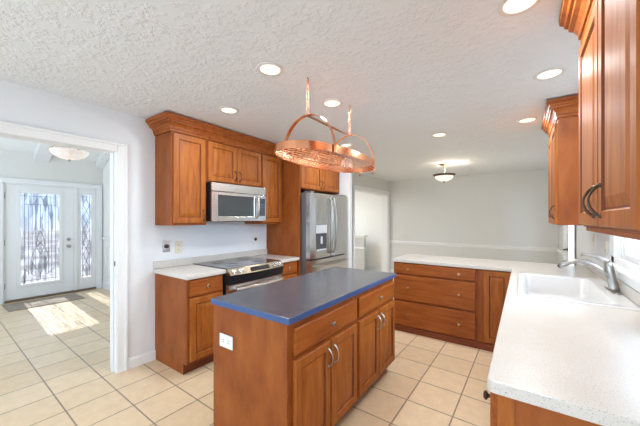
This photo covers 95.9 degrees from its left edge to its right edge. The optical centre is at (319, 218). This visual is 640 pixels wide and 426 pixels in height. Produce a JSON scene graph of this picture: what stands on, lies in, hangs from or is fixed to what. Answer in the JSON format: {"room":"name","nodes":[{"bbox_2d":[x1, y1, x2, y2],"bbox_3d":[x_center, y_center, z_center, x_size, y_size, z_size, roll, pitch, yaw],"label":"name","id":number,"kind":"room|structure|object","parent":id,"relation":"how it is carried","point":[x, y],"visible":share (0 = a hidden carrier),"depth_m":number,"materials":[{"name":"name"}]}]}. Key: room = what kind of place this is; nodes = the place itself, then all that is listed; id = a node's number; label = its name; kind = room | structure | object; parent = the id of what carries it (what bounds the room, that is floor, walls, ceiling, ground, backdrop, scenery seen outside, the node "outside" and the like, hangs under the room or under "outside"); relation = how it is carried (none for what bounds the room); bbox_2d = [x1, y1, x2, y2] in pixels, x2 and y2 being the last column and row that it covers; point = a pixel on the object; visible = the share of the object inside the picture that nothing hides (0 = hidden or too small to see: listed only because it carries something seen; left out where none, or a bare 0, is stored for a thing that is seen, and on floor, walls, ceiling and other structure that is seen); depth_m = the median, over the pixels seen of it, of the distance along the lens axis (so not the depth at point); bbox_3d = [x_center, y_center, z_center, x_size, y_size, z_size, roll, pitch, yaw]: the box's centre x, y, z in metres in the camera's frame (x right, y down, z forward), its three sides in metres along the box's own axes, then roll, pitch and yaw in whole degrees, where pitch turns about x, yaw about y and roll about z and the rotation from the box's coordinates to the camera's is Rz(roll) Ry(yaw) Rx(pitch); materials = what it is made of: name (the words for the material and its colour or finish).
{"room":"kitchen","nodes":[
{"label":"kitchen","id":0,"kind":"room"},
{"bbox_2d":[0,148,102,281],"bbox_3d":[-5.562,0.047,4.624,0.160,2.750,3.750,0,0,35],"label":"wall","id":1,"kind":"structure","parent":0,"point":[13,163],"depth_m":5.33,"materials":[{"name":"white paint"}]},
{"bbox_2d":[4,184,73,300],"bbox_3d":[-5.053,0.395,5.228,0.125,1.985,0.936,0,0,35],"label":"door","id":2,"kind":"structure","parent":1,"relation":"in","point":[13,288],"depth_m":5.12,"materials":[{"name":"white paint"}]},
{"bbox_2d":[4,287,95,303],"bbox_3d":[-4.991,1.406,5.408,0.170,0.032,1.270,0,0,35],"label":"trim","id":3,"kind":"structure","parent":1,"relation":"attached to","point":[90,288],"depth_m":5.29,"materials":[{"name":"brown metal"}]},
{"bbox_2d":[0,177,101,303],"bbox_3d":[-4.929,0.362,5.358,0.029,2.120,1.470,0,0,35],"label":"door frame","id":4,"kind":"structure","parent":1,"relation":"in","point":[2,179],"depth_m":5.45,"materials":[{"name":"white paint"}]},
{"bbox_2d":[77,188,94,289],"bbox_3d":[-4.701,0.395,5.797,0.045,1.985,0.300,0,0,35],"label":"window","id":5,"kind":"structure","parent":1,"relation":"in","point":[89,281],"depth_m":5.80,"materials":[{"name":"white paint"}]},
{"bbox_2d":[103,158,109,282],"bbox_3d":[-2.927,-0.878,4.951,4.090,4.600,0.120,0,0,35],"label":"wall","id":6,"kind":"structure","parent":0,"point":[106,169],"depth_m":5.88,"materials":[{"name":"white paint"}]},
{"bbox_2d":[102,281,109,289],"bbox_3d":[-2.910,1.357,4.854,3.890,0.130,0.016,0,0,35],"label":"baseboard","id":7,"kind":"structure","parent":6,"relation":"attached to","point":[105,285],"depth_m":5.85,"materials":[{"name":"white paint"}]},
{"bbox_2d":[102,237,109,240],"bbox_3d":[-2.916,0.406,4.854,3.899,0.081,0.024,0,0,35],"label":"chair rail","id":8,"kind":"object","parent":6,"relation":"attached to","point":[103,238],"visible":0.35,"depth_m":5.85,"materials":[{"name":"white paint"}]},
{"bbox_2d":[106,245,109,276],"bbox_3d":[-2.876,0.842,4.832,3.630,0.640,0.014,0,0,35],"label":"trim","id":9,"kind":"structure","parent":6,"relation":"attached to","point":[107,275],"depth_m":5.85,"materials":[{"name":"white paint"}]},
{"bbox_2d":[0,80,265,358],"bbox_3d":[-2.322,0.213,2.138,0.140,2.417,7.220,0,0,35],"label":"wall","id":10,"kind":"structure","parent":0,"point":[19,104],"depth_m":2.81,"materials":[{"name":"white paint"}]},
{"bbox_2d":[0,121,127,373],"bbox_3d":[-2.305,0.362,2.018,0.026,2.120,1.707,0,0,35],"label":"door frame","id":11,"kind":"structure","parent":10,"relation":"attached to","point":[121,149],"depth_m":2.66,"materials":[{"name":"white paint"}]},
{"bbox_2d":[128,350,155,369],"bbox_3d":[-1.743,1.375,2.825,0.014,0.095,0.255,0,0,35],"label":"baseboard","id":12,"kind":"structure","parent":10,"relation":"attached to","point":[141,359],"depth_m":2.82,"materials":[{"name":"white paint"}]},
{"bbox_2d":[162,240,169,251],"bbox_3d":[-1.605,0.287,3.019,0.018,0.120,0.078,0,0,35],"label":"electrical outlet","id":13,"kind":"object","parent":10,"relation":"attached to","point":[165,244],"visible":1,"depth_m":3.01,"materials":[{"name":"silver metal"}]},
{"bbox_2d":[175,241,181,253],"bbox_3d":[-1.534,0.307,3.127,0.009,0.130,0.078,0,0,35],"label":"electrical outlet","id":14,"kind":"object","parent":10,"relation":"attached to","point":[178,244],"visible":1,"depth_m":3.12,"materials":[{"name":"beige plastic"}]},
{"bbox_2d":[155,131,205,225],"bbox_3d":[-1.417,-0.388,2.976,0.373,0.904,0.372,0,0,35],"label":"upper cabinet","id":15,"kind":"object","parent":10,"relation":"attached to","point":[180,159],"visible":1,"depth_m":2.85,"materials":[{"name":"brown wood"}]},
{"bbox_2d":[145,111,344,165],"bbox_3d":[-0.596,-0.911,3.670,2.768,0.142,0.420,0,0,-44],"label":"crown molding","id":16,"kind":"structure","parent":15,"relation":"on","point":[166,121],"depth_m":3.06,"materials":[{"name":"brown wood"}]},
{"bbox_2d":[192,251,246,263],"bbox_3d":[-1.218,0.469,3.565,0.019,0.074,0.778,0,0,35],"label":"upstand","id":17,"kind":"object","parent":10,"relation":"attached to","point":[198,259],"visible":0.88,"depth_m":3.52,"materials":[{"name":"white stone"}]},
{"bbox_2d":[206,140,260,187],"bbox_3d":[-1.085,-0.617,3.447,0.373,0.447,0.778,0,0,35],"label":"upper cabinet","id":18,"kind":"object","parent":10,"relation":"attached to","point":[227,164],"visible":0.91,"depth_m":3.30,"materials":[{"name":"brown wood"}]},
{"bbox_2d":[206,182,265,221],"bbox_3d":[-1.048,-0.177,3.425,0.457,0.421,0.772,0,0,35],"label":"microwave","id":19,"kind":"object","parent":18,"relation":"attached to","point":[225,202],"visible":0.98,"depth_m":3.25,"materials":[{"name":"silver metal"}]},
{"bbox_2d":[252,235,257,243],"bbox_3d":[-0.898,0.282,4.022,0.018,0.120,0.110,0,0,35],"label":"outlet","id":20,"kind":"object","parent":10,"relation":"attached to","point":[254,237],"visible":1,"depth_m":4.01,"materials":[{"name":"white plastic"}]},
{"bbox_2d":[245,153,281,223],"bbox_3d":[-0.745,-0.388,3.930,0.373,0.904,0.400,0,0,35],"label":"upper cabinet","id":21,"kind":"object","parent":10,"relation":"attached to","point":[271,166],"visible":0.45,"depth_m":3.83,"materials":[{"name":"brown wood"}]},
{"bbox_2d":[300,157,338,193],"bbox_3d":[-0.209,-0.624,4.440,0.661,0.432,1.008,0,0,35],"label":"upper cabinet","id":22,"kind":"object","parent":10,"relation":"attached to","point":[311,179],"visible":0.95,"depth_m":4.22,"materials":[{"name":"brown wood"}]},
{"bbox_2d":[0,275,492,425],"bbox_3d":[-1.931,1.482,4.420,9.750,0.120,11.400,0,0,35],"label":"floor","id":23,"kind":"structure","parent":0,"point":[55,370],"depth_m":2.49,"materials":[{"name":"beige tile"}]},
{"bbox_2d":[2,293,83,311],"bbox_3d":[-4.710,1.416,4.947,0.560,0.012,0.940,0,0,35],"label":"door mat","id":24,"kind":"object","parent":23,"relation":"on","point":[11,307],"visible":1,"depth_m":4.87,"materials":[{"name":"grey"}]},
{"bbox_2d":[155,273,222,374],"bbox_3d":[-1.305,0.985,2.905,0.640,0.875,0.384,0,0,35],"label":"base cabinet","id":25,"kind":"object","parent":23,"relation":"on","point":[184,310],"visible":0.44,"depth_m":2.73,"materials":[{"name":"brown wood"}]},
{"bbox_2d":[153,257,225,279],"bbox_3d":[-1.314,0.489,2.905,0.622,0.114,0.411,0,0,35],"label":"countertop","id":26,"kind":"structure","parent":25,"relation":"on","point":[183,268],"depth_m":2.89,"materials":[{"name":"white stone"}]},
{"bbox_2d":[193,256,283,294],"bbox_3d":[-0.907,0.960,3.345,0.738,0.924,0.773,0,0,35],"label":"range","id":27,"kind":"object","parent":23,"relation":"on","point":[246,272],"visible":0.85,"depth_m":3.13,"materials":[{"name":"silver metal"}]},
{"bbox_2d":[193,256,277,269],"bbox_3d":[-0.959,0.508,3.381,0.613,0.016,0.773,0,0,35],"label":"cooktop","id":28,"kind":"object","parent":27,"relation":"in","point":[232,263],"depth_m":3.31,"materials":[{"name":"grey ceramic"}]},
{"bbox_2d":[266,156,299,275],"bbox_3d":[-0.520,0.291,4.030,0.624,2.262,0.018,0,0,35],"label":"panel","id":29,"kind":"object","parent":23,"relation":"on","point":[283,239],"visible":0.28,"depth_m":3.96,"materials":[{"name":"brown wood"}]},
{"bbox_2d":[214,295,356,425],"bbox_3d":[-0.188,0.983,1.958,0.685,0.879,0.749,0,0,35],"label":"base cabinet","id":30,"kind":"object","parent":23,"relation":"on","point":[303,372],"visible":0.88,"depth_m":1.68,"materials":[{"name":"brown wood"}]},
{"bbox_2d":[220,333,232,350],"bbox_3d":[-0.575,0.750,1.767,0.125,0.080,0.009,0,0,35],"label":"electrical outlet","id":31,"kind":"object","parent":30,"relation":"attached to","point":[226,341],"visible":1,"depth_m":1.76,"materials":[{"name":"white plastic"}]},
{"bbox_2d":[211,266,395,324],"bbox_3d":[0.008,0.525,2.273,0.662,0.036,1.515,0,0,35],"label":"countertop","id":32,"kind":"structure","parent":30,"relation":"on","point":[289,301],"depth_m":1.94,"materials":[{"name":"blue stone"}]},
{"bbox_2d":[281,260,296,279],"bbox_3d":[-0.631,0.985,3.861,0.640,0.875,0.379,0,0,35],"label":"base cabinet","id":33,"kind":"object","parent":23,"relation":"on","point":[290,268],"visible":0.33,"depth_m":3.71,"materials":[{"name":"brown wood"}]},
{"bbox_2d":[247,249,298,262],"bbox_3d":[-0.637,0.489,3.866,0.622,0.114,0.381,0,0,35],"label":"countertop","id":34,"kind":"structure","parent":33,"relation":"on","point":[261,253],"depth_m":3.89,"materials":[{"name":"white stone"}]},
{"bbox_2d":[300,191,347,275],"bbox_3d":[-0.107,0.524,4.382,0.817,1.795,1.000,0,0,35],"label":"refrigerator","id":35,"kind":"object","parent":23,"relation":"on","point":[323,217],"visible":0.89,"depth_m":4.00,"materials":[{"name":"grey metal"}]},
{"bbox_2d":[356,278,394,399],"bbox_3d":[0.241,0.983,2.566,0.685,0.879,0.735,0,0,35],"label":"base cabinet","id":36,"kind":"object","parent":23,"relation":"on","point":[375,320],"visible":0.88,"depth_m":2.33,"materials":[{"name":"brown wood"}]},
{"bbox_2d":[394,262,477,348],"bbox_3d":[1.493,0.985,3.658,0.955,0.875,0.620,0,0,35],"label":"base cabinet","id":37,"kind":"object","parent":23,"relation":"on","point":[437,302],"visible":0.97,"depth_m":3.40,"materials":[{"name":"brown wood"}]},
{"bbox_2d":[478,269,510,351],"bbox_3d":[2.030,0.985,3.297,0.335,0.875,0.591,0,0,35],"label":"base cabinet","id":38,"kind":"object","parent":23,"relation":"on","point":[492,284],"visible":0.43,"depth_m":3.09,"materials":[{"name":"brown wood"}]},
{"bbox_2d":[483,390,601,425],"bbox_3d":[1.109,0.985,1.198,0.683,0.875,1.104,0,0,35],"label":"base cabinet","id":39,"kind":"object","parent":23,"relation":"on","point":[504,411],"visible":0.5,"depth_m":0.88,"materials":[{"name":"brown wood"}]},
{"bbox_2d":[392,254,639,425],"bbox_3d":[1.174,0.527,2.377,1.938,0.040,3.141,0,0,35],"label":"countertop","id":40,"kind":"structure","parent":39,"relation":"on","point":[580,361],"depth_m":1.09,"materials":[{"name":"white stone"}]},
{"bbox_2d":[517,272,639,310],"bbox_3d":[1.809,0.579,2.132,0.570,0.166,0.970,0,0,35],"label":"sink","id":41,"kind":"object","parent":40,"relation":"in","point":[587,291],"visible":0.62,"depth_m":2.39,"materials":[{"name":"white ceramic"}]},
{"bbox_2d":[557,253,621,294],"bbox_3d":[1.918,0.371,2.074,0.335,0.247,0.260,0,0,35],"label":"faucet","id":42,"kind":"object","parent":40,"relation":"on","point":[608,271],"visible":1,"depth_m":2.01,"materials":[{"name":"grey metal"}]},
{"bbox_2d":[0,0,580,180],"bbox_3d":[-1.506,-2.164,3.661,8.180,2.338,10.650,0,0,35],"label":"ceiling","id":43,"kind":"structure","parent":0,"point":[407,72],"depth_m":1.91,"materials":[{"name":"white paint"}]},
{"bbox_2d":[34,143,55,161],"bbox_3d":[-3.444,-2.085,4.095,3.909,2.090,0.200,0,0,35],"label":"ceiling beam","id":44,"kind":"structure","parent":43,"relation":"attached to","point":[41,153],"depth_m":5.07,"materials":[{"name":"white paint"}]},
{"bbox_2d":[48,145,88,161],"bbox_3d":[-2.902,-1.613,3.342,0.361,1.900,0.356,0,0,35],"label":"light","id":45,"kind":"object","parent":43,"relation":"hanging from","point":[69,154],"visible":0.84,"depth_m":3.25,"materials":[{"name":"white glass"}]},
{"bbox_2d":[96,153,109,168],"bbox_3d":[-2.943,-2.085,4.806,3.909,2.090,0.125,0,0,35],"label":"ceiling beam","id":46,"kind":"structure","parent":43,"relation":"attached to","point":[102,159],"depth_m":5.79,"materials":[{"name":"white paint"}]},
{"bbox_2d":[219,106,238,113],"bbox_3d":[-0.832,-0.990,2.635,0.178,0.008,0.178,0,0,35],"label":"recessed light","id":47,"kind":"object","parent":43,"relation":"in","point":[225,109],"visible":1,"depth_m":2.63,"materials":[{"name":"white glass"}]},
{"bbox_2d":[256,62,283,75],"bbox_3d":[-0.331,-0.990,1.915,0.178,0.008,0.178,0,0,35],"label":"recessed light","id":48,"kind":"object","parent":43,"relation":"in","point":[265,68],"visible":1,"depth_m":1.91,"materials":[{"name":"white"}]},
{"bbox_2d":[274,77,374,175],"bbox_3d":[0.086,-0.691,2.270,0.500,0.607,1.104,0,0,35],"label":"pot rack","id":49,"kind":"object","parent":43,"relation":"hanging from","point":[286,144],"visible":1,"depth_m":2.09,"materials":[{"name":"orange metal"}]},
{"bbox_2d":[322,99,341,107],"bbox_3d":[0.103,-0.990,2.477,0.178,0.008,0.178,0,0,35],"label":"recessed light","id":50,"kind":"object","parent":43,"relation":"in","point":[331,103],"visible":1,"depth_m":2.47,"materials":[{"name":"white glass"}]},
{"bbox_2d":[340,143,352,146],"bbox_3d":[0.350,-0.990,3.883,0.178,0.008,0.178,0,0,35],"label":"recessed light","id":51,"kind":"object","parent":43,"relation":"in","point":[343,144],"visible":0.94,"depth_m":3.85,"materials":[{"name":"white glass"}]},
{"bbox_2d":[431,132,446,136],"bbox_3d":[1.402,-0.990,3.400,0.178,0.008,0.178,0,0,35],"label":"recessed light","id":52,"kind":"object","parent":43,"relation":"in","point":[439,134],"visible":1,"depth_m":3.38,"materials":[{"name":"white glass"}]},
{"bbox_2d":[433,163,455,182],"bbox_3d":[2.249,-0.822,5.230,0.384,0.344,0.384,0,0,35],"label":"flush light","id":53,"kind":"object","parent":43,"relation":"attached to","point":[443,176],"visible":1,"depth_m":5.14,"materials":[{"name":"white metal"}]},
{"bbox_2d":[497,0,540,16],"bbox_3d":[0.917,-0.990,1.323,0.178,0.008,0.178,0,0,35],"label":"recessed light","id":54,"kind":"object","parent":43,"relation":"in","point":[507,8],"visible":1,"depth_m":1.34,"materials":[{"name":"white glass"}]},
{"bbox_2d":[516,117,537,122],"bbox_3d":[2.081,-0.990,2.901,0.178,0.008,0.178,0,0,35],"label":"recessed light","id":55,"kind":"object","parent":43,"relation":"in","point":[528,119],"visible":1,"depth_m":2.89,"materials":[{"name":"white glass"}]},
{"bbox_2d":[533,67,565,80],"bbox_3d":[1.570,-0.990,1.977,0.178,0.008,0.178,0,0,35],"label":"recessed light","id":56,"kind":"object","parent":43,"relation":"in","point":[550,73],"visible":1,"depth_m":1.96,"materials":[{"name":"white"}]},
{"bbox_2d":[325,157,351,267],"bbox_3d":[0.172,0.213,4.870,0.790,2.417,0.100,0,0,35],"label":"wall","id":57,"kind":"structure","parent":0,"point":[345,179],"depth_m":4.63,"materials":[{"name":"white paint"}]},
{"bbox_2d":[355,234,367,269],"bbox_3d":[0.767,0.924,7.962,1.120,0.995,0.200,0,0,35],"label":"wall","id":58,"kind":"structure","parent":0,"point":[360,240],"depth_m":7.69,"materials":[{"name":"grey paint"}]},
{"bbox_2d":[352,173,388,267],"bbox_3d":[0.856,0.213,6.389,0.150,2.417,3.150,0,0,35],"label":"wall","id":59,"kind":"structure","parent":0,"point":[363,180],"depth_m":6.54,"materials":[{"name":"white paint"}]},
{"bbox_2d":[353,185,389,271],"bbox_3d":[1.185,0.397,6.854,0.150,2.050,1.809,0,0,35],"label":"door frame","id":60,"kind":"structure","parent":59,"relation":"attached to","point":[384,197],"depth_m":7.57,"materials":[{"name":"white paint"}]},
{"bbox_2d":[355,169,557,269],"bbox_3d":[2.001,0.213,7.594,6.920,2.417,0.140,0,0,35],"label":"wall","id":61,"kind":"structure","parent":0,"point":[503,208],"depth_m":6.57,"materials":[{"name":"white paint"}]},
{"bbox_2d":[366,265,381,271],"bbox_3d":[0.451,1.357,8.591,3.039,0.130,0.016,0,0,35],"label":"baseboard","id":62,"kind":"structure","parent":61,"relation":"attached to","point":[373,268],"depth_m":7.87,"materials":[{"name":"white paint"}]},
{"bbox_2d":[388,240,562,255],"bbox_3d":[2.942,0.605,6.209,3.465,0.081,1.040,0,0,35],"label":"chair rail","id":63,"kind":"object","parent":61,"relation":"attached to","point":[550,249],"visible":0.96,"depth_m":6.36,"materials":[{"name":"white paint"}]},
{"bbox_2d":[558,225,620,267],"bbox_3d":[2.821,0.213,2.900,0.150,2.417,6.590,0,0,35],"label":"wall","id":64,"kind":"structure","parent":0,"point":[584,244],"depth_m":2.99,"materials":[{"name":"white paint"}]},
{"bbox_2d":[541,94,579,224],"bbox_3d":[2.289,-0.465,2.626,0.402,1.034,0.870,0,0,35],"label":"upper cabinet","id":65,"kind":"object","parent":64,"relation":"attached to","point":[563,133],"visible":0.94,"depth_m":2.38,"materials":[{"name":"brown wood"}]},
{"bbox_2d":[563,225,571,264],"bbox_3d":[3.684,0.397,4.236,0.109,2.010,1.090,0,0,35],"label":"door","id":66,"kind":"structure","parent":64,"relation":"in","point":[569,227],"depth_m":4.56,"materials":[{"name":"white paint"}]},
{"bbox_2d":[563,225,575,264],"bbox_3d":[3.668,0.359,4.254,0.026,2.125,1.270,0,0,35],"label":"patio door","id":67,"kind":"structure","parent":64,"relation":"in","point":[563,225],"depth_m":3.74,"materials":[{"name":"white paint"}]},
{"bbox_2d":[565,225,573,264],"bbox_3d":[3.727,0.393,4.212,0.120,2.059,1.138,0,0,35],"label":"door frame","id":68,"kind":"structure","parent":64,"relation":"attached to","point":[565,225],"depth_m":4.64,"materials":[{"name":"white paint"}]},
{"bbox_2d":[559,0,639,239],"bbox_3d":[1.093,-0.464,0.942,0.416,1.038,0.920,0,0,35],"label":"upper cabinet","id":69,"kind":"object","parent":64,"relation":"attached to","point":[608,31],"visible":1,"depth_m":0.91,"materials":[{"name":"brown wood"}]},
{"bbox_2d":[605,240,607,253],"bbox_3d":[2.355,0.232,2.377,0.009,0.115,0.072,0,0,35],"label":"electrical outlet","id":70,"kind":"object","parent":64,"relation":"attached to","point":[606,241],"visible":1,"depth_m":2.35,"materials":[{"name":"beige plastic"}]},
{"bbox_2d":[585,258,639,307],"bbox_3d":[1.959,0.466,1.825,0.019,0.080,3.140,0,0,35],"label":"upstand","id":71,"kind":"object","parent":64,"relation":"attached to","point":[633,295],"visible":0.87,"depth_m":1.85,"materials":[{"name":"white stone"}]},
{"bbox_2d":[610,235,639,291],"bbox_3d":[1.929,-0.172,1.779,0.016,1.192,1.080,0,0,35],"label":"sink window","id":72,"kind":"structure","parent":64,"relation":"in","point":[630,266],"depth_m":1.94,"materials":[{"name":"white paint"}]},
{"bbox_2d":[610,261,639,283],"bbox_3d":[1.923,0.337,1.782,0.070,0.027,1.088,0,0,35],"label":"window sill","id":73,"kind":"structure","parent":64,"relation":"attached to","point":[632,275],"depth_m":1.77,"materials":[{"name":"white paint"}]},
{"bbox_2d":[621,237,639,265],"bbox_3d":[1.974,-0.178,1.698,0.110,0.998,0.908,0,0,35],"label":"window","id":74,"kind":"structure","parent":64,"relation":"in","point":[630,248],"depth_m":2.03,"materials":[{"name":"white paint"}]},
{"label":"outside","id":75,"kind":"structure","parent":0,"visible":0},
{"bbox_2d":[21,230,90,283],"bbox_3d":[0.000,1.922,0.000,120.000,0.200,120.000,0,0,35],"label":"ground","id":76,"kind":"structure","parent":75,"point":[40,260],"depth_m":14.38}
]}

